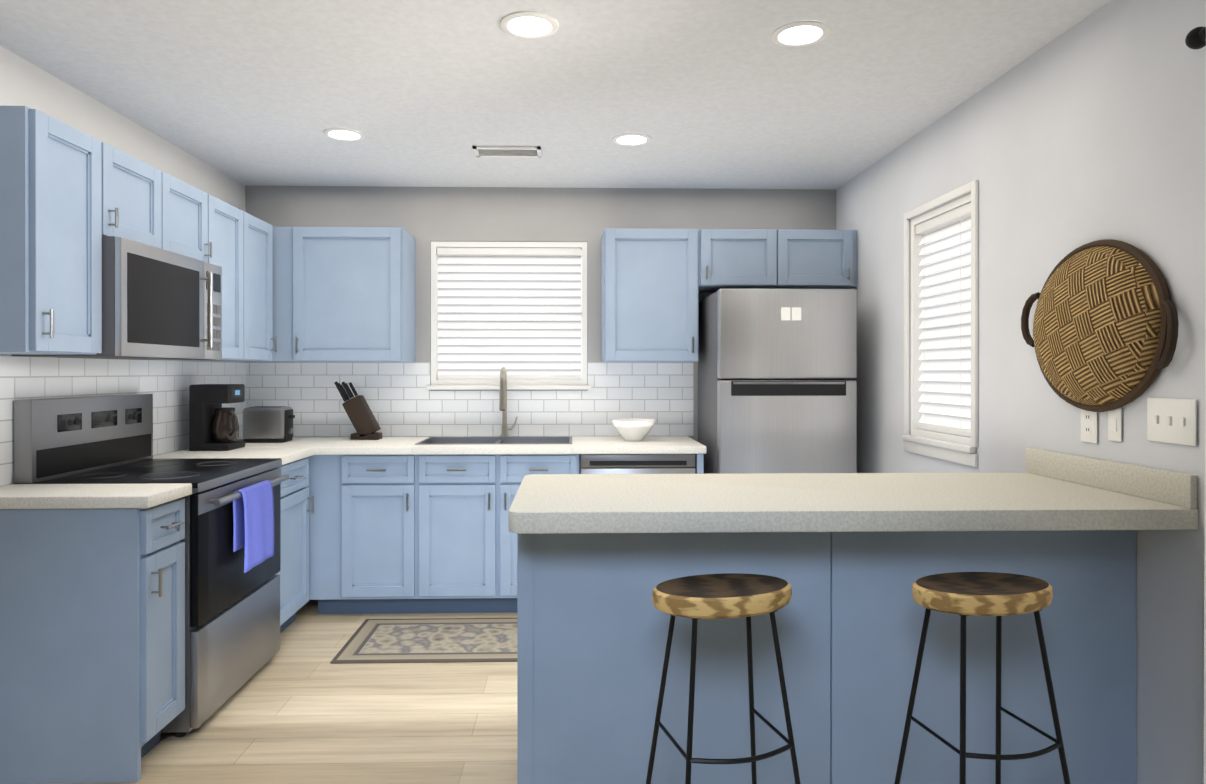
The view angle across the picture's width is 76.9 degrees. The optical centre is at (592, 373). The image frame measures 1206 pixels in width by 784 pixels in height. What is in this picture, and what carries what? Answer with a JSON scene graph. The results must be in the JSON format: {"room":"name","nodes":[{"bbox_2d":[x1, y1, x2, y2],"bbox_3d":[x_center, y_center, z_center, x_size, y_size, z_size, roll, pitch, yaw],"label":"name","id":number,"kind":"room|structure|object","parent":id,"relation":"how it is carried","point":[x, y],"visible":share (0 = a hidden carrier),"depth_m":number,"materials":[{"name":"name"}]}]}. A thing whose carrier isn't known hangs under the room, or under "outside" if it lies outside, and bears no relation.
{"room":"kitchen","nodes":[
{"label":"kitchen","id":0,"kind":"room"},
{"bbox_2d":[0,45,247,485],"bbox_3d":[-2.068,0.085,1.108,0.120,2.440,7.250,0,0,-2],"label":"wall","id":1,"kind":"structure","parent":0,"point":[22,83],"depth_m":3.22,"materials":[{"name":"paint"}]},
{"bbox_2d":[0,106,107,354],"bbox_3d":[-1.882,-0.446,2.501,0.320,0.754,0.348,0,0,-2],"label":"upper cabinet","id":2,"kind":"object","parent":1,"relation":"attached to","point":[70,196],"depth_m":2.43,"materials":[{"name":"blue wood"}]},
{"bbox_2d":[0,354,247,485],"bbox_3d":[-2.065,0.158,3.294,0.006,0.453,2.580,0,0,-2],"label":"tile backsplash","id":3,"kind":"structure","parent":1,"relation":"attached to","point":[169,381],"depth_m":3.33,"materials":[{"name":"white tile"}]},
{"bbox_2d":[108,145,175,252],"bbox_3d":[-1.893,-0.656,2.902,0.320,0.335,0.450,0,0,-2],"label":"upper cabinet","id":4,"kind":"object","parent":1,"relation":"attached to","point":[141,196],"depth_m":2.93,"materials":[{"name":"blue wood"}]},
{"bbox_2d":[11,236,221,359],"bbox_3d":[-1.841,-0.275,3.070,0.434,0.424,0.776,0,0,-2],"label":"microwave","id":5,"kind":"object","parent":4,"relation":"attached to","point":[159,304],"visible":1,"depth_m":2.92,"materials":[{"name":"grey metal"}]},
{"bbox_2d":[176,178,211,263],"bbox_3d":[-1.903,-0.657,3.232,0.320,0.335,0.450,0,0,-2],"label":"upper cabinet","id":6,"kind":"object","parent":1,"relation":"attached to","point":[193,205],"depth_m":3.34,"materials":[{"name":"blue wood"}]},
{"bbox_2d":[201,196,251,360],"bbox_3d":[-1.915,-0.448,3.676,0.320,0.754,0.434,0,0,-2],"label":"upper cabinet","id":7,"kind":"object","parent":1,"relation":"attached to","point":[231,226],"depth_m":3.76,"materials":[{"name":"blue wood"}]},
{"bbox_2d":[252,216,276,360],"bbox_3d":[-1.924,-0.449,4.008,0.320,0.754,0.471,0,0,-2],"label":"upper cabinet","id":8,"kind":"object","parent":1,"relation":"attached to","point":[262,231],"depth_m":4.10,"materials":[{"name":"blue wood"}]},
{"bbox_2d":[40,600,516,783],"bbox_3d":[-0.198,1.355,1.163,3.860,0.100,7.250,0,0,-2],"label":"floor","id":9,"kind":"structure","parent":0,"point":[298,707],"depth_m":2.82,"materials":[{"name":"brown wood"}]},
{"bbox_2d":[0,499,184,783],"bbox_3d":[-1.738,0.865,2.548,0.610,0.872,0.270,0,0,-2],"label":"base cabinet","id":10,"kind":"object","parent":9,"relation":"on","point":[92,633],"depth_m":2.42,"materials":[{"name":"blue wood"}]},
{"bbox_2d":[0,483,191,510],"bbox_3d":[-1.727,0.407,2.541,0.633,0.040,0.283,0,0,-2],"label":"countertop","id":11,"kind":"structure","parent":10,"relation":"on","point":[13,497],"depth_m":2.44,"materials":[{"name":"beige stone"}]},
{"bbox_2d":[14,394,289,736],"bbox_3d":[-1.702,0.695,3.076,0.697,1.209,0.776,0,0,-2],"label":"range","id":12,"kind":"object","parent":9,"relation":"on","point":[232,627],"visible":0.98,"depth_m":2.91,"materials":[{"name":"silver metal"}]},
{"bbox_2d":[233,480,273,572],"bbox_3d":[-1.362,0.606,3.065,0.048,0.320,0.288,0,0,-2],"label":"towel","id":13,"kind":"object","parent":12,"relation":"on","point":[253,520],"visible":0.98,"depth_m":3.02,"materials":[{"name":"fabric"}]},
{"bbox_2d":[275,459,313,632],"bbox_3d":[-1.771,0.862,3.734,0.610,0.872,0.535,0,0,-2],"label":"base cabinet","id":14,"kind":"object","parent":9,"relation":"on","point":[294,573],"depth_m":3.78,"materials":[{"name":"blue wood"}]},
{"bbox_2d":[152,447,313,466],"bbox_3d":[-1.759,0.404,3.714,0.633,0.040,0.496,0,0,-2],"label":"countertop","id":15,"kind":"structure","parent":14,"relation":"on","point":[288,455],"depth_m":3.67,"materials":[{"name":"beige stone"}]},
{"bbox_2d":[189,384,244,450],"bbox_3d":[-1.898,0.218,3.879,0.222,0.330,0.200,0,0,-2],"label":"coffee maker","id":16,"kind":"object","parent":15,"relation":"on","point":[213,424],"visible":1,"depth_m":3.80,"materials":[{"name":"black plastic"}]},
{"bbox_2d":[330,618,516,663],"bbox_3d":[-0.622,1.294,3.719,1.125,0.008,0.597,0,0,-2],"label":"rug","id":17,"kind":"object","parent":9,"relation":"on","point":[422,640],"visible":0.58,"depth_m":3.66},
{"bbox_2d":[237,436,706,613],"bbox_3d":[-0.744,0.838,4.318,2.687,0.918,0.650,0,0,-2],"label":"base cabinet","id":18,"kind":"object","parent":9,"relation":"on","point":[408,524],"visible":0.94,"depth_m":4.04,"materials":[{"name":"blue wood"}]},
{"bbox_2d":[243,406,294,442],"bbox_3d":[-1.815,0.283,4.292,0.260,0.197,0.160,0,0,-2],"label":"toaster","id":19,"kind":"object","parent":18,"relation":"on","point":[267,424],"visible":0.94,"depth_m":4.21,"materials":[{"name":"silver metal"}]},
{"bbox_2d":[334,381,381,439],"bbox_3d":[-1.368,0.212,4.444,0.258,0.338,0.100,0,0,-2],"label":"knife block","id":20,"kind":"object","parent":18,"relation":"on","point":[362,418],"visible":0.98,"depth_m":4.40,"materials":[{"name":"brown wood"}]},
{"bbox_2d":[499,367,517,436],"bbox_3d":[-0.500,0.168,4.513,0.109,0.420,0.197,0,0,-2],"label":"faucet","id":21,"kind":"object","parent":18,"relation":"on","point":[505,427],"visible":1,"depth_m":4.56,"materials":[{"name":"silver metal"}]},
{"bbox_2d":[611,418,654,440],"bbox_3d":[0.237,0.323,4.369,0.256,0.118,0.256,0,0,-2],"label":"bowl","id":22,"kind":"object","parent":18,"relation":"on","point":[632,429],"visible":1,"depth_m":4.29,"materials":[{"name":"white ceramic"}]},
{"bbox_2d":[579,454,694,473],"bbox_3d":[0.238,0.863,4.363,0.620,0.868,0.607,0,0,-2],"label":"dishwasher","id":23,"kind":"object","parent":9,"relation":"on","point":[636,463],"visible":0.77,"depth_m":4.06,"materials":[{"name":"grey metal"}]},
{"bbox_2d":[646,573,799,783],"bbox_3d":[0.321,0.911,1.872,0.368,0.783,0.328,0,0,-16],"label":"stool","id":24,"kind":"object","parent":9,"relation":"on","point":[694,598],"visible":1,"depth_m":1.82,"materials":[{"name":"brown wood"}]},
{"bbox_2d":[698,289,856,473],"bbox_3d":[1.015,0.425,4.313,0.724,1.743,0.716,0,0,-2],"label":"refrigerator","id":25,"kind":"object","parent":9,"relation":"on","point":[777,385],"visible":0.6,"depth_m":3.96,"materials":[{"name":"grey metal"}]},
{"bbox_2d":[517,532,1136,783],"bbox_3d":[0.678,0.855,2.417,1.795,0.891,0.488,0,0,-2],"label":"kitchen island","id":26,"kind":"object","parent":9,"relation":"on","point":[851,558],"depth_m":2.18,"materials":[{"name":"laminate"}]},
{"bbox_2d":[508,472,1197,535],"bbox_3d":[0.676,0.380,2.327,1.805,0.055,0.726,0,0,-2],"label":"island countertop","id":27,"kind":"structure","parent":26,"relation":"on","point":[543,504],"depth_m":2.05,"materials":[{"name":"beige stone"}]},
{"bbox_2d":[894,572,1070,783],"bbox_3d":[0.969,0.911,1.889,0.368,0.783,0.328,0,0,-12],"label":"stool","id":28,"kind":"object","parent":9,"relation":"on","point":[963,595],"visible":1,"depth_m":1.83,"materials":[{"name":"brown wood"}]},
{"bbox_2d":[248,186,835,441],"bbox_3d":[-0.307,0.077,4.723,3.600,2.440,0.120,0,0,-2],"label":"wall","id":29,"kind":"structure","parent":0,"point":[470,214],"depth_m":4.66,"materials":[{"name":"paint"}]},
{"bbox_2d":[233,227,414,361],"bbox_3d":[-1.585,-0.450,4.422,1.021,0.755,0.402,0,0,-2],"label":"upper cabinet","id":30,"kind":"object","parent":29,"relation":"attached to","point":[343,294],"visible":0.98,"depth_m":4.27,"materials":[{"name":"blue wood"}]},
{"bbox_2d":[248,362,692,436],"bbox_3d":[-0.740,0.155,4.649,2.730,0.453,0.006,0,0,-2],"label":"tile backsplash","id":31,"kind":"structure","parent":29,"relation":"attached to","point":[400,399],"depth_m":4.64,"materials":[{"name":"white tile"}]},
{"bbox_2d":[426,241,590,389],"bbox_3d":[-0.509,-0.358,4.700,1.002,0.906,0.146,0,0,-2],"label":"window","id":32,"kind":"structure","parent":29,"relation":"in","point":[517,311],"depth_m":4.69,"materials":[{"name":"white paint"}]},
{"bbox_2d":[601,228,856,361],"bbox_3d":[0.789,-0.450,4.488,1.454,0.755,0.402,0,0,-2],"label":"upper cabinet","id":33,"kind":"object","parent":29,"relation":"attached to","point":[654,282],"visible":1,"depth_m":4.32,"materials":[{"name":"blue wood"}]},
{"bbox_2d":[0,0,1110,189],"bbox_3d":[-0.198,-1.185,1.157,3.860,0.100,7.250,0,0,-2],"label":"ceiling","id":34,"kind":"structure","parent":0,"point":[716,94],"depth_m":2.94,"materials":[{"name":"paint"}]},
{"bbox_2d":[323,128,364,140],"bbox_3d":[-1.176,-1.135,3.606,0.190,0.007,0.190,0,0,-2],"label":"recessed light","id":35,"kind":"object","parent":34,"relation":"in","point":[344,134],"visible":0.98,"depth_m":3.61,"materials":[{"name":"white paint"}]},
{"bbox_2d":[473,146,541,157],"bbox_3d":[-0.430,-1.133,3.882,0.340,0.011,0.160,0,0,-2],"label":"ceiling vent","id":36,"kind":"object","parent":34,"relation":"in","point":[508,151],"visible":0.98,"depth_m":3.86,"materials":[{"name":"white metal"}]},
{"bbox_2d":[500,11,558,38],"bbox_3d":[-0.204,-1.132,2.474,0.190,0.007,0.190,0,0,-2],"label":"recessed light","id":37,"kind":"object","parent":34,"relation":"in","point":[529,25],"visible":1,"depth_m":2.47,"materials":[{"name":"white paint"}]},
{"bbox_2d":[612,133,650,145],"bbox_3d":[0.192,-1.135,3.684,0.190,0.007,0.190,0,0,-2],"label":"recessed light","id":38,"kind":"object","parent":34,"relation":"in","point":[630,139],"visible":1,"depth_m":3.68,"materials":[{"name":"white paint"}]},
{"bbox_2d":[771,21,829,46],"bbox_3d":[0.695,-1.133,2.538,0.190,0.007,0.190,0,0,-2],"label":"recessed light","id":39,"kind":"object","parent":34,"relation":"in","point":[799,33],"visible":0.96,"depth_m":2.53,"materials":[{"name":"white paint"}]},
{"bbox_2d":[836,0,1205,783],"bbox_3d":[1.671,0.085,1.212,0.120,2.440,7.250,0,0,-2],"label":"wall","id":40,"kind":"structure","parent":0,"point":[1082,132],"depth_m":2.45,"materials":[{"name":"paint"}]},
{"bbox_2d":[902,180,977,466],"bbox_3d":[1.594,-0.204,3.395,0.146,1.159,0.659,0,0,-2],"label":"window","id":41,"kind":"structure","parent":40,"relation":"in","point":[944,332],"depth_m":3.41,"materials":[{"name":"white paint"}]},
{"bbox_2d":[1081,409,1096,442],"bbox_3d":[1.571,0.157,2.405,0.006,0.118,0.075,0,0,-2],"label":"electrical outlet plate","id":42,"kind":"object","parent":40,"relation":"attached to","point":[1088,426],"visible":0.79,"depth_m":2.40,"materials":[{"name":"white plastic"}]},
{"bbox_2d":[1021,239,1178,411],"bbox_3d":[1.527,-0.148,2.363,0.100,0.532,0.687,0,0,-2],"label":"hanging basket","id":43,"kind":"object","parent":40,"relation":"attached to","point":[1105,329],"visible":1,"depth_m":2.25,"materials":[{"name":"wicker"}]},
{"bbox_2d":[1026,448,1196,507],"bbox_3d":[1.568,0.308,2.353,0.020,0.089,0.724,0,0,-2],"label":"backsplash","id":44,"kind":"structure","parent":40,"relation":"attached to","point":[1172,487],"depth_m":2.25,"materials":[{"name":"beige stone"}]},
{"bbox_2d":[1108,408,1121,441],"bbox_3d":[1.574,0.152,2.290,0.007,0.100,0.055,0,0,-2],"label":"light switch","id":45,"kind":"object","parent":40,"relation":"attached to","point":[1115,425],"visible":0.9,"depth_m":2.28,"materials":[{"name":"white plastic"}]},
{"bbox_2d":[1147,397,1196,445],"bbox_3d":[1.578,0.128,2.076,0.010,0.122,0.168,0,0,-2],"label":"switch plate","id":46,"kind":"object","parent":40,"relation":"attached to","point":[1171,420],"visible":1,"depth_m":2.07,"materials":[{"name":"white plastic"}]},
{"bbox_2d":[1185,26,1205,49],"bbox_3d":[1.576,-0.852,1.030,0.075,0.054,1.857,0,0,-2],"label":"curtain rod","id":47,"kind":"object","parent":40,"relation":"attached to","point":[1195,39],"visible":1,"depth_m":1.92,"materials":[{"name":"black metal"}]},
{"bbox_2d":[1204,310,1205,783],"bbox_3d":[1.502,0.181,1.342,0.074,2.223,0.982,0,0,-2],"label":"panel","id":48,"kind":"object","parent":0,"point":[1205,587],"visible":1,"depth_m":1.83,"materials":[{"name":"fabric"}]}
]}

